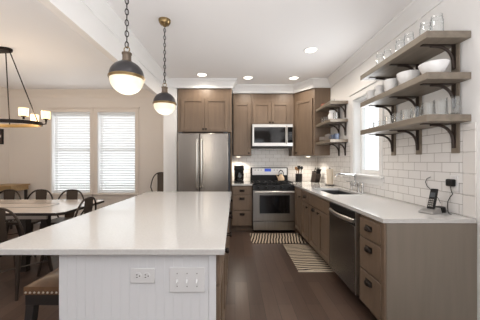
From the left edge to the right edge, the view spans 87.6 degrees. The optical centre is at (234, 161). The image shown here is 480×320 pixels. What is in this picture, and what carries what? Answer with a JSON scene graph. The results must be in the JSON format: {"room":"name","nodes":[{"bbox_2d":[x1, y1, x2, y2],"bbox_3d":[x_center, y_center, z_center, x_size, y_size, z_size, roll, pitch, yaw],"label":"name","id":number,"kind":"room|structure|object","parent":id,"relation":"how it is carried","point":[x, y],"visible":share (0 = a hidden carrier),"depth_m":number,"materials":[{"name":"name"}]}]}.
{"room":"kitchen","nodes":[
{"label":"kitchen","id":0,"kind":"room"},
{"bbox_2d":[0,95,9,199],"bbox_3d":[-4.690,-0.096,1.415,0.180,2.702,7.730,0,0,0],"label":"wall","id":1,"kind":"structure","parent":0,"point":[4,148],"depth_m":4.99,"materials":[{"name":"beige paint"}]},
{"bbox_2d":[0,129,3,143],"bbox_3d":[-4.588,-0.490,4.700,0.022,0.300,0.500,0,0,0],"label":"framed picture","id":2,"kind":"object","parent":1,"relation":"attached to","point":[1,130],"visible":1,"depth_m":4.92,"materials":[{"name":"black plastic"}]},
{"bbox_2d":[10,91,301,215],"bbox_3d":[-1.355,-0.096,5.190,6.490,2.702,0.180,0,0,0],"label":"wall","id":3,"kind":"structure","parent":0,"point":[28,145],"depth_m":5.10,"materials":[{"name":"beige paint"}]},
{"bbox_2d":[46,107,93,198],"bbox_3d":[-3.347,-0.171,5.160,0.976,1.872,0.220,0,0,0],"label":"window","id":4,"kind":"structure","parent":3,"relation":"in","point":[50,123],"depth_m":5.08,"materials":[{"name":"white paint"}]},
{"bbox_2d":[54,113,89,192],"bbox_3d":[-3.347,-0.172,5.158,0.764,1.647,0.074,0,0,0],"label":"window blind","id":5,"kind":"object","parent":4,"relation":"attached to","point":[59,117],"visible":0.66,"depth_m":5.16,"materials":[{"name":"white plastic"}]},
{"bbox_2d":[93,107,139,198],"bbox_3d":[-2.418,-0.171,5.160,0.956,1.872,0.220,0,0,0],"label":"window","id":6,"kind":"structure","parent":3,"relation":"in","point":[97,110],"depth_m":5.08,"materials":[{"name":"white paint"}]},
{"bbox_2d":[99,113,134,192],"bbox_3d":[-2.418,-0.172,5.158,0.744,1.647,0.074,0,0,0],"label":"window blind","id":7,"kind":"object","parent":6,"relation":"attached to","point":[104,117],"visible":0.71,"depth_m":5.16,"materials":[{"name":"white plastic"}]},
{"bbox_2d":[178,89,231,135],"bbox_3d":[-0.540,-0.912,4.753,0.960,0.775,0.689,0,0,0],"label":"upper cabinet","id":8,"kind":"object","parent":3,"relation":"attached to","point":[199,110],"visible":0.98,"depth_m":4.45,"materials":[{"name":"beige wood"}]},
{"bbox_2d":[233,94,250,155],"bbox_3d":[0.138,-0.705,4.912,0.355,1.190,0.347,0,0,0],"label":"upper cabinet","id":9,"kind":"object","parent":3,"relation":"attached to","point":[241,102],"visible":1,"depth_m":4.79,"materials":[{"name":"beige wood"}]},
{"bbox_2d":[251,94,291,125],"bbox_3d":[0.705,-1.002,4.912,0.775,0.597,0.347,0,0,0],"label":"upper cabinet","id":10,"kind":"object","parent":3,"relation":"attached to","point":[265,108],"visible":0.85,"depth_m":4.79,"materials":[{"name":"beige wood"}]},
{"bbox_2d":[251,124,292,148],"bbox_3d":[0.704,-0.480,4.859,0.762,0.440,0.454,0,0,0],"label":"microwave","id":11,"kind":"object","parent":10,"relation":"attached to","point":[263,136],"visible":1,"depth_m":4.69,"materials":[{"name":"silver metal"}]},
{"bbox_2d":[232,144,316,180],"bbox_3d":[0.809,0.018,5.093,1.738,0.765,0.011,0,0,0],"label":"tiled wall","id":12,"kind":"structure","parent":3,"relation":"attached to","point":[259,157],"depth_m":5.09,"materials":[{"name":"white tile"}]},
{"bbox_2d":[163,88,182,191],"bbox_3d":[-1.153,-0.096,4.770,0.235,2.702,0.660,0,0,0],"label":"wall partition","id":13,"kind":"structure","parent":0,"point":[170,122],"depth_m":4.44,"materials":[{"name":"white paint"}]},
{"bbox_2d":[0,86,154,97],"bbox_3d":[-2.935,-1.373,1.325,3.328,0.146,7.549,0,0,0],"label":"trim","id":14,"kind":"structure","parent":13,"relation":"attached to","point":[13,93],"depth_m":5.05,"materials":[{"name":"beige paint"}]},
{"bbox_2d":[81,0,443,92],"bbox_3d":[0.223,-1.373,1.159,2.932,0.146,7.219,0,0,0],"label":"trim","id":15,"kind":"structure","parent":13,"relation":"attached to","point":[415,10],"depth_m":3.19,"materials":[{"name":"white paint"}]},
{"bbox_2d":[0,223,377,319],"bbox_3d":[-1.455,1.305,1.325,6.690,0.100,7.950,0,0,0],"label":"floor","id":16,"kind":"structure","parent":0,"point":[264,283],"depth_m":2.45,"materials":[{"name":"brown wood"}]},
{"bbox_2d":[0,189,20,234],"bbox_3d":[-3.360,0.835,3.510,0.446,0.845,0.474,0,0,0],"label":"dining chair","id":17,"kind":"object","parent":16,"relation":"on","point":[9,194],"visible":0.48,"depth_m":3.72,"materials":[{"name":"brown"}]},
{"bbox_2d":[0,184,29,228],"bbox_3d":[-4.355,0.850,4.820,0.460,0.810,0.440,0,0,0],"label":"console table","id":18,"kind":"object","parent":16,"relation":"on","point":[17,187],"visible":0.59,"depth_m":4.81,"materials":[{"name":"brown wood"}]},
{"bbox_2d":[0,207,52,300],"bbox_3d":[-2.165,0.835,2.480,0.446,0.845,0.474,0,0,0],"label":"dining chair","id":19,"kind":"object","parent":16,"relation":"on","point":[3,233],"visible":0.53,"depth_m":2.29,"materials":[{"name":"grey metal"}]},
{"bbox_2d":[0,189,53,256],"bbox_3d":[-2.885,0.835,3.510,0.446,0.845,0.474,0,0,0],"label":"dining chair","id":20,"kind":"object","parent":16,"relation":"on","point":[41,194],"visible":0.41,"depth_m":3.70,"materials":[{"name":"grey metal"}]},
{"bbox_2d":[24,268,58,319],"bbox_3d":[-1.000,0.954,1.565,0.296,0.603,0.504,0,0,0],"label":"counter stool","id":21,"kind":"object","parent":16,"relation":"on","point":[45,290],"visible":0.29,"depth_m":1.35,"materials":[{"name":"brown leather"}]},
{"bbox_2d":[24,268,58,294],"bbox_3d":[-1.000,0.686,1.565,0.284,0.068,0.430,0,0,0],"label":"seat cushion","id":22,"kind":"object","parent":21,"relation":"on","point":[48,284],"depth_m":1.35,"materials":[{"name":"brown leather"}]},
{"bbox_2d":[0,200,103,271],"bbox_3d":[-3.045,0.892,3.030,2.510,0.726,0.914,0,0,0],"label":"dining table","id":23,"kind":"object","parent":16,"relation":"on","point":[25,210],"visible":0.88,"depth_m":2.88,"materials":[{"name":"brown wood"}]},
{"bbox_2d":[34,189,83,256],"bbox_3d":[-2.425,0.835,3.510,0.446,0.845,0.474,0,0,0],"label":"dining chair","id":24,"kind":"object","parent":16,"relation":"on","point":[71,194],"visible":0.35,"depth_m":3.69,"materials":[{"name":"grey metal"}]},
{"bbox_2d":[37,196,96,276],"bbox_3d":[-1.925,0.835,2.930,0.474,0.845,0.446,0,0,0],"label":"dining chair","id":25,"kind":"object","parent":16,"relation":"on","point":[88,202],"visible":0.37,"depth_m":2.86,"materials":[{"name":"grey metal"}]},
{"bbox_2d":[59,199,232,319],"bbox_3d":[-0.428,0.843,2.234,0.799,0.824,2.132,0,0,0],"label":"kitchen island","id":26,"kind":"object","parent":16,"relation":"on","point":[91,287],"visible":0.57,"depth_m":1.17,"materials":[{"name":"white wood"}]},
{"bbox_2d":[0,192,230,254],"bbox_3d":[-0.599,0.414,2.236,1.103,0.029,2.187,0,0,0],"label":"island countertop","id":27,"kind":"structure","parent":26,"relation":"on","point":[148,223],"depth_m":1.45,"materials":[{"name":"white stone"}]},
{"bbox_2d":[130,268,154,282],"bbox_3d":[-0.432,0.533,1.167,0.115,0.070,0.009,0,0,0],"label":"wall outlet","id":28,"kind":"object","parent":26,"relation":"attached to","point":[137,275],"visible":1,"depth_m":1.17,"materials":[{"name":"white plastic"}]},
{"bbox_2d":[134,272,149,279],"bbox_3d":[-0.432,0.533,1.164,0.073,0.033,0.003,0,0,0],"label":"socket","id":29,"kind":"object","parent":28,"relation":"attached to","point":[137,275],"depth_m":1.16,"materials":[{"name":"grey plastic"}]},
{"bbox_2d":[170,267,204,291],"bbox_3d":[-0.224,0.552,1.163,0.165,0.118,0.018,0,0,0],"label":"switch plate","id":30,"kind":"object","parent":26,"relation":"attached to","point":[182,279],"visible":1,"depth_m":1.17,"materials":[{"name":"white plastic"}]},
{"bbox_2d":[150,172,162,191],"bbox_3d":[-1.470,0.733,4.790,0.424,1.047,0.474,0,0,0],"label":"counter chair","id":31,"kind":"object","parent":16,"relation":"on","point":[159,174],"visible":0.32,"depth_m":4.98,"materials":[{"name":"brown wood"}]},
{"bbox_2d":[178,132,231,231],"bbox_3d":[-0.532,0.366,4.681,0.940,1.778,0.836,0,0,0],"label":"refrigerator","id":32,"kind":"object","parent":16,"relation":"on","point":[204,159],"depth_m":4.33,"materials":[{"name":"grey metal"}]},
{"bbox_2d":[232,186,251,230],"bbox_3d":[0.128,0.843,4.747,0.365,0.825,0.678,0,0,0],"label":"base cabinet","id":33,"kind":"object","parent":16,"relation":"on","point":[241,195],"visible":0.94,"depth_m":4.44,"materials":[{"name":"beige wood"}]},
{"bbox_2d":[232,181,251,185],"bbox_3d":[0.126,0.414,4.757,0.365,0.029,0.658,0,0,0],"label":"countertop","id":34,"kind":"structure","parent":33,"relation":"on","point":[246,183],"depth_m":4.43,"materials":[{"name":"white stone"}]},
{"bbox_2d":[234,165,243,182],"bbox_3d":[0.075,0.237,4.787,0.190,0.325,0.206,0,0,0],"label":"coffee maker","id":35,"kind":"object","parent":34,"relation":"on","point":[238,169],"visible":1,"depth_m":4.70,"materials":[{"name":"black plastic"}]},
{"bbox_2d":[250,167,294,230],"bbox_3d":[0.684,0.688,4.699,0.740,1.135,0.774,0,0,0],"label":"range","id":36,"kind":"object","parent":16,"relation":"on","point":[273,200],"visible":0.95,"depth_m":4.38,"materials":[{"name":"silver metal"}]},
{"bbox_2d":[251,181,293,184],"bbox_3d":[0.684,0.409,4.686,0.740,0.022,0.600,0,0,0],"label":"cooktop","id":37,"kind":"object","parent":36,"relation":"in","point":[253,182],"depth_m":4.44,"materials":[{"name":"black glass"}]},
{"bbox_2d":[276,170,283,180],"bbox_3d":[0.881,0.264,4.803,0.138,0.210,0.128,0,0,40],"label":"kettle","id":38,"kind":"object","parent":36,"relation":"on","point":[280,177],"visible":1,"depth_m":4.76,"materials":[{"name":"beige ceramic"}]},
{"bbox_2d":[250,233,305,242],"bbox_3d":[0.675,1.250,4.085,0.840,0.009,0.520,0,0,0],"label":"striped rug","id":39,"kind":"object","parent":16,"relation":"on","point":[255,237],"visible":1,"depth_m":4.04,"materials":[{"name":"fabric"}]},
{"bbox_2d":[295,187,307,241],"bbox_3d":[1.346,0.843,4.138,0.682,0.825,0.465,0,0,0],"label":"base cabinet","id":40,"kind":"object","parent":16,"relation":"on","point":[298,192],"visible":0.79,"depth_m":4.13,"materials":[{"name":"beige wood"}]},
{"bbox_2d":[283,244,333,271],"bbox_3d":[0.920,1.250,3.300,0.400,0.009,0.929,0,0,0],"label":"striped rug","id":41,"kind":"object","parent":16,"relation":"on","point":[304,257],"visible":0.99,"depth_m":3.20,"materials":[{"name":"beige fabric"}]},
{"bbox_2d":[302,190,315,250],"bbox_3d":[1.346,0.843,3.705,0.683,0.825,0.390,0,0,0],"label":"base cabinet","id":42,"kind":"object","parent":16,"relation":"on","point":[305,195],"visible":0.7,"depth_m":3.68,"materials":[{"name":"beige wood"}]},
{"bbox_2d":[309,193,331,265],"bbox_3d":[1.346,0.843,3.120,0.683,0.825,0.770,0,0,0],"label":"base cabinet","id":43,"kind":"object","parent":16,"relation":"on","point":[319,213],"visible":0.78,"depth_m":3.06,"materials":[{"name":"beige wood"}]},
{"bbox_2d":[329,202,369,309],"bbox_3d":[1.309,0.844,2.421,0.654,0.822,0.615,0,0,0],"label":"dishwasher","id":44,"kind":"object","parent":16,"relation":"on","point":[345,234],"visible":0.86,"depth_m":2.30,"materials":[{"name":"silver metal"}]},
{"bbox_2d":[360,214,476,319],"bbox_3d":[1.346,0.843,1.920,0.683,0.825,0.360,0,0,0],"label":"base cabinet","id":45,"kind":"object","parent":16,"relation":"on","point":[409,271],"visible":0.98,"depth_m":1.74,"materials":[{"name":"beige wood"}]},
{"bbox_2d":[291,181,475,222],"bbox_3d":[1.353,0.414,3.412,0.645,0.029,3.348,0,0,0],"label":"countertop","id":46,"kind":"structure","parent":45,"relation":"on","point":[379,208],"depth_m":2.17,"materials":[{"name":"white stone"}]},
{"bbox_2d":[295,174,301,181],"bbox_3d":[1.240,0.320,4.860,0.130,0.160,0.129,0,0,0],"label":"utensil crock","id":47,"kind":"object","parent":46,"relation":"on","point":[298,177],"visible":0.88,"depth_m":4.81,"materials":[{"name":"black ceramic"}]},
{"bbox_2d":[311,167,320,182],"bbox_3d":[1.552,0.257,4.782,0.110,0.286,0.198,0,0,-20],"label":"knife block","id":48,"kind":"object","parent":46,"relation":"on","point":[315,177],"visible":0.98,"depth_m":4.74,"materials":[{"name":"black wood"}]},
{"bbox_2d":[325,168,333,185],"bbox_3d":[1.600,0.250,4.220,0.150,0.300,0.148,0,0,0],"label":"paper towel holder","id":49,"kind":"object","parent":46,"relation":"on","point":[329,171],"visible":0.97,"depth_m":4.17,"materials":[{"name":"white paper"}]},
{"bbox_2d":[321,190,354,194],"bbox_3d":[1.370,0.535,3.382,0.378,0.210,0.713,0,0,0],"label":"sink","id":50,"kind":"object","parent":46,"relation":"in","point":[334,192],"visible":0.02,"depth_m":3.73,"materials":[{"name":"silver metal"}]},
{"bbox_2d":[336,173,363,192],"bbox_3d":[1.503,0.278,3.317,0.273,0.245,0.356,0,0,0],"label":"faucet","id":51,"kind":"object","parent":46,"relation":"on","point":[354,174],"visible":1,"depth_m":3.35,"materials":[{"name":"silver metal"}]},
{"bbox_2d":[418,189,441,214],"bbox_3d":[1.521,0.307,1.947,0.128,0.185,0.107,0,0,-22],"label":"telephone","id":52,"kind":"object","parent":46,"relation":"on","point":[431,208],"visible":1,"depth_m":1.94,"materials":[{"name":"black plastic"}]},
{"bbox_2d":[425,177,446,212],"bbox_3d":[1.626,0.265,2.067,0.090,0.270,0.250,0,0,0],"label":"charger","id":53,"kind":"object","parent":46,"relation":"on","point":[443,209],"visible":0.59,"depth_m":1.95,"materials":[{"name":"black plastic"}]},
{"bbox_2d":[0,0,412,90],"bbox_3d":[-1.455,-1.497,1.325,6.690,0.100,7.950,0,0,0],"label":"ceiling","id":54,"kind":"structure","parent":0,"point":[266,41],"depth_m":2.96,"materials":[{"name":"white paint"}]},
{"bbox_2d":[0,46,50,127],"bbox_3d":[-3.110,-0.956,3.199,1.476,0.980,0.562,0,0,0],"label":"chandelier","id":55,"kind":"object","parent":54,"relation":"hanging from","point":[23,112],"visible":1,"depth_m":3.19,"materials":[{"name":"brown metal"}]},
{"bbox_2d":[37,0,161,95],"bbox_3d":[-1.282,-1.261,0.995,0.076,0.372,6.890,0,0,0],"label":"ceiling beam","id":56,"kind":"structure","parent":54,"relation":"attached to","point":[74,13],"depth_m":2.20,"materials":[{"name":"white paint"}]},
{"bbox_2d":[107,0,144,94],"bbox_3d":[-0.742,-0.954,1.715,0.238,0.986,0.238,0,0,0],"label":"pendant lamp","id":57,"kind":"object","parent":54,"relation":"hanging from","point":[126,77],"visible":1,"depth_m":1.65,"materials":[{"name":"black"}]},
{"bbox_2d":[152,17,176,114],"bbox_3d":[-0.720,-0.962,2.560,0.238,0.968,0.238,0,0,0],"label":"pendant lamp","id":58,"kind":"object","parent":54,"relation":"hanging from","point":[164,103],"visible":1,"depth_m":2.50,"materials":[{"name":"black"}]},
{"bbox_2d":[196,73,206,76],"bbox_3d":[-0.550,-1.442,4.160,0.184,0.008,0.184,0,0,0],"label":"recessed light","id":59,"kind":"object","parent":54,"relation":"in","point":[197,74],"visible":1,"depth_m":4.15,"materials":[{"name":"white paint"}]},
{"bbox_2d":[243,76,252,79],"bbox_3d":[0.224,-1.442,4.310,0.184,0.008,0.184,0,0,0],"label":"recessed light","id":60,"kind":"object","parent":54,"relation":"in","point":[244,77],"visible":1,"depth_m":4.29,"materials":[{"name":"white paint"}]},
{"bbox_2d":[288,76,298,79],"bbox_3d":[1.020,-1.442,4.330,0.184,0.008,0.184,0,0,0],"label":"recessed light","id":61,"kind":"object","parent":54,"relation":"in","point":[292,77],"visible":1,"depth_m":4.34,"materials":[{"name":"white paint"}]},
{"bbox_2d":[304,47,317,52],"bbox_3d":[0.986,-1.442,3.244,0.184,0.008,0.184,0,0,0],"label":"recessed light","id":62,"kind":"object","parent":54,"relation":"in","point":[309,49],"visible":1,"depth_m":3.24,"materials":[{"name":"white paint"}]},
{"bbox_2d":[331,0,479,319],"bbox_3d":[1.770,-0.096,1.325,0.160,2.702,7.550,0,0,0],"label":"wall","id":63,"kind":"structure","parent":0,"point":[449,15],"depth_m":1.99,"materials":[{"name":"white paint"}]},
{"bbox_2d":[294,88,330,155],"bbox_3d":[1.407,-0.705,4.752,0.563,1.190,0.671,0,0,0],"label":"upper cabinet","id":64,"kind":"object","parent":63,"relation":"attached to","point":[306,118],"visible":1,"depth_m":4.47,"materials":[{"name":"beige wood"}]},
{"bbox_2d":[289,94,293,155],"bbox_3d":[1.107,-0.705,4.939,0.029,1.190,0.297,0,0,0],"label":"trim","id":65,"kind":"structure","parent":64,"relation":"attached to","point":[291,150],"depth_m":4.79,"materials":[{"name":"beige wood"}]},
{"bbox_2d":[316,101,347,118],"bbox_3d":[1.554,-0.787,4.070,0.268,0.246,0.670,0,0,0],"label":"corner shelf","id":66,"kind":"object","parent":63,"relation":"attached to","point":[331,105],"visible":0.95,"depth_m":3.93,"materials":[{"name":"beige wood"}]},
{"bbox_2d":[316,119,347,136],"bbox_3d":[1.554,-0.517,4.070,0.268,0.246,0.670,0,0,0],"label":"corner shelf","id":67,"kind":"object","parent":63,"relation":"attached to","point":[329,123],"visible":0.97,"depth_m":3.92,"materials":[{"name":"beige wood"}]},
{"bbox_2d":[328,110,335,118],"bbox_3d":[1.533,-0.723,3.959,0.124,0.165,0.150,0,0,35],"label":"pitcher","id":68,"kind":"object","parent":67,"relation":"on","point":[332,115],"visible":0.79,"depth_m":3.93,"materials":[{"name":"white ceramic"}]},
{"bbox_2d":[316,139,347,155],"bbox_3d":[1.554,-0.212,4.070,0.268,0.246,0.670,0,0,0],"label":"corner shelf","id":69,"kind":"object","parent":63,"relation":"attached to","point":[329,141],"visible":1,"depth_m":3.79,"materials":[{"name":"beige wood"}]},
{"bbox_2d":[348,80,383,185],"bbox_3d":[1.735,-0.344,3.230,0.190,1.247,0.830,0,0,0],"label":"window","id":70,"kind":"structure","parent":63,"relation":"in","point":[357,114],"depth_m":3.50,"materials":[{"name":"white paint"}]},
{"bbox_2d":[317,124,463,215],"bbox_3d":[1.683,0.062,3.472,0.011,0.675,3.254,0,0,0],"label":"tiled wall","id":71,"kind":"structure","parent":63,"relation":"attached to","point":[405,173],"depth_m":2.35,"materials":[{"name":"white tile"}]},
{"bbox_2d":[446,179,455,214],"bbox_3d":[1.647,0.267,1.903,0.048,0.264,0.092,0,0,19],"label":"power adapter","id":72,"kind":"object","parent":71,"relation":"attached to","point":[449,182],"visible":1,"depth_m":1.91,"materials":[{"name":"black plastic"}]},
{"bbox_2d":[450,175,458,190],"bbox_3d":[1.674,0.165,1.911,0.007,0.120,0.072,0,0,0],"label":"wall outlet","id":73,"kind":"object","parent":71,"relation":"attached to","point":[456,177],"visible":0.7,"depth_m":1.89,"materials":[{"name":"white plastic"}]},
{"bbox_2d":[391,76,395,155],"bbox_3d":[1.672,-0.474,2.635,0.010,0.822,0.070,0,0,0],"label":"upright","id":74,"kind":"object","parent":63,"relation":"attached to","point":[394,152],"visible":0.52,"depth_m":2.61,"materials":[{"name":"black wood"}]},
{"bbox_2d":[360,31,470,79],"bbox_3d":[1.529,-0.818,2.260,0.318,0.236,0.950,0,0,0],"label":"wall shelf","id":75,"kind":"object","parent":63,"relation":"attached to","point":[429,44],"visible":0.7,"depth_m":2.03,"materials":[{"name":"beige wood"}]},
{"bbox_2d":[360,72,470,122],"bbox_3d":[1.529,-0.522,2.260,0.318,0.236,0.950,0,0,0],"label":"wall shelf","id":76,"kind":"object","parent":63,"relation":"attached to","point":[428,82],"visible":0.97,"depth_m":2.04,"materials":[{"name":"beige wood"}]},
{"bbox_2d":[374,91,384,95],"bbox_3d":[1.500,-0.680,2.590,0.100,0.080,0.100,0,0,0],"label":"bowl","id":77,"kind":"object","parent":76,"relation":"on","point":[376,93],"visible":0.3,"depth_m":2.56,"materials":[{"name":"white ceramic"}]},
{"bbox_2d":[374,85,384,90],"bbox_3d":[1.500,-0.739,2.590,0.100,0.080,0.100,0,0,0],"label":"bowl","id":78,"kind":"object","parent":77,"relation":"on","point":[378,87],"visible":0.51,"depth_m":2.56,"materials":[{"name":"white ceramic"}]},
{"bbox_2d":[383,78,397,90],"bbox_3d":[1.490,-0.708,2.388,0.128,0.135,0.128,0,0,0],"label":"bowl","id":79,"kind":"object","parent":76,"relation":"on","point":[391,83],"visible":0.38,"depth_m":2.34,"materials":[{"name":"white ceramic"}]},
{"bbox_2d":[396,70,419,83],"bbox_3d":[1.500,-0.703,2.168,0.172,0.125,0.172,0,0,0],"label":"bowl","id":80,"kind":"object","parent":76,"relation":"on","point":[404,76],"visible":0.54,"depth_m":2.11,"materials":[{"name":"white ceramic"}]},
{"bbox_2d":[418,59,449,73],"bbox_3d":[1.510,-0.691,1.902,0.192,0.100,0.192,0,0,0],"label":"bowl","id":81,"kind":"object","parent":76,"relation":"on","point":[439,65],"visible":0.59,"depth_m":1.84,"materials":[{"name":"white ceramic"}]},
{"bbox_3d":[1.480,-0.678,2.731,0.090,0.075,0.090,0,0,0],"label":"bowl","id":82,"kind":"object","parent":76,"relation":"on","visible":0},
{"bbox_2d":[366,90,374,95],"bbox_3d":[1.480,-0.730,2.731,0.090,0.075,0.090,0,0,0],"label":"bowl","id":83,"kind":"object","parent":82,"relation":"on","point":[370,92],"visible":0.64,"depth_m":2.70,"materials":[{"name":"white ceramic"}]},
{"bbox_2d":[360,114,470,151],"bbox_3d":[1.529,-0.220,2.260,0.318,0.236,0.950,0,0,0],"label":"wall shelf","id":84,"kind":"object","parent":63,"relation":"attached to","point":[426,121],"visible":1,"depth_m":1.98,"materials":[{"name":"beige wood"}]},
{"bbox_2d":[416,63,421,154],"bbox_3d":[1.672,-0.474,2.275,0.010,0.822,0.070,0,0,0],"label":"upright","id":85,"kind":"object","parent":63,"relation":"attached to","point":[418,152],"visible":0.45,"depth_m":2.25,"materials":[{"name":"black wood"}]},
{"bbox_2d":[451,43,459,152],"bbox_3d":[1.672,-0.474,1.895,0.010,0.822,0.070,0,0,0],"label":"upright","id":86,"kind":"object","parent":63,"relation":"attached to","point":[456,110],"visible":0.53,"depth_m":1.87,"materials":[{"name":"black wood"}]},
{"bbox_2d":[463,122,476,217],"bbox_3d":[1.683,0.061,1.794,0.012,0.673,0.097,0,0,0],"label":"trim","id":87,"kind":"structure","parent":63,"relation":"attached to","point":[469,137],"depth_m":1.78,"materials":[{"name":"white tile"}]},
{"label":"outside","id":88,"kind":"structure","parent":0,"visible":0},
{"bbox_2d":[59,184,134,189],"bbox_3d":[0.000,1.780,3.000,28.000,0.150,34.000,0,0,0],"label":"ground","id":89,"kind":"structure","parent":88,"point":[59,184],"depth_m":18.54,"materials":[{"name":"grey"}]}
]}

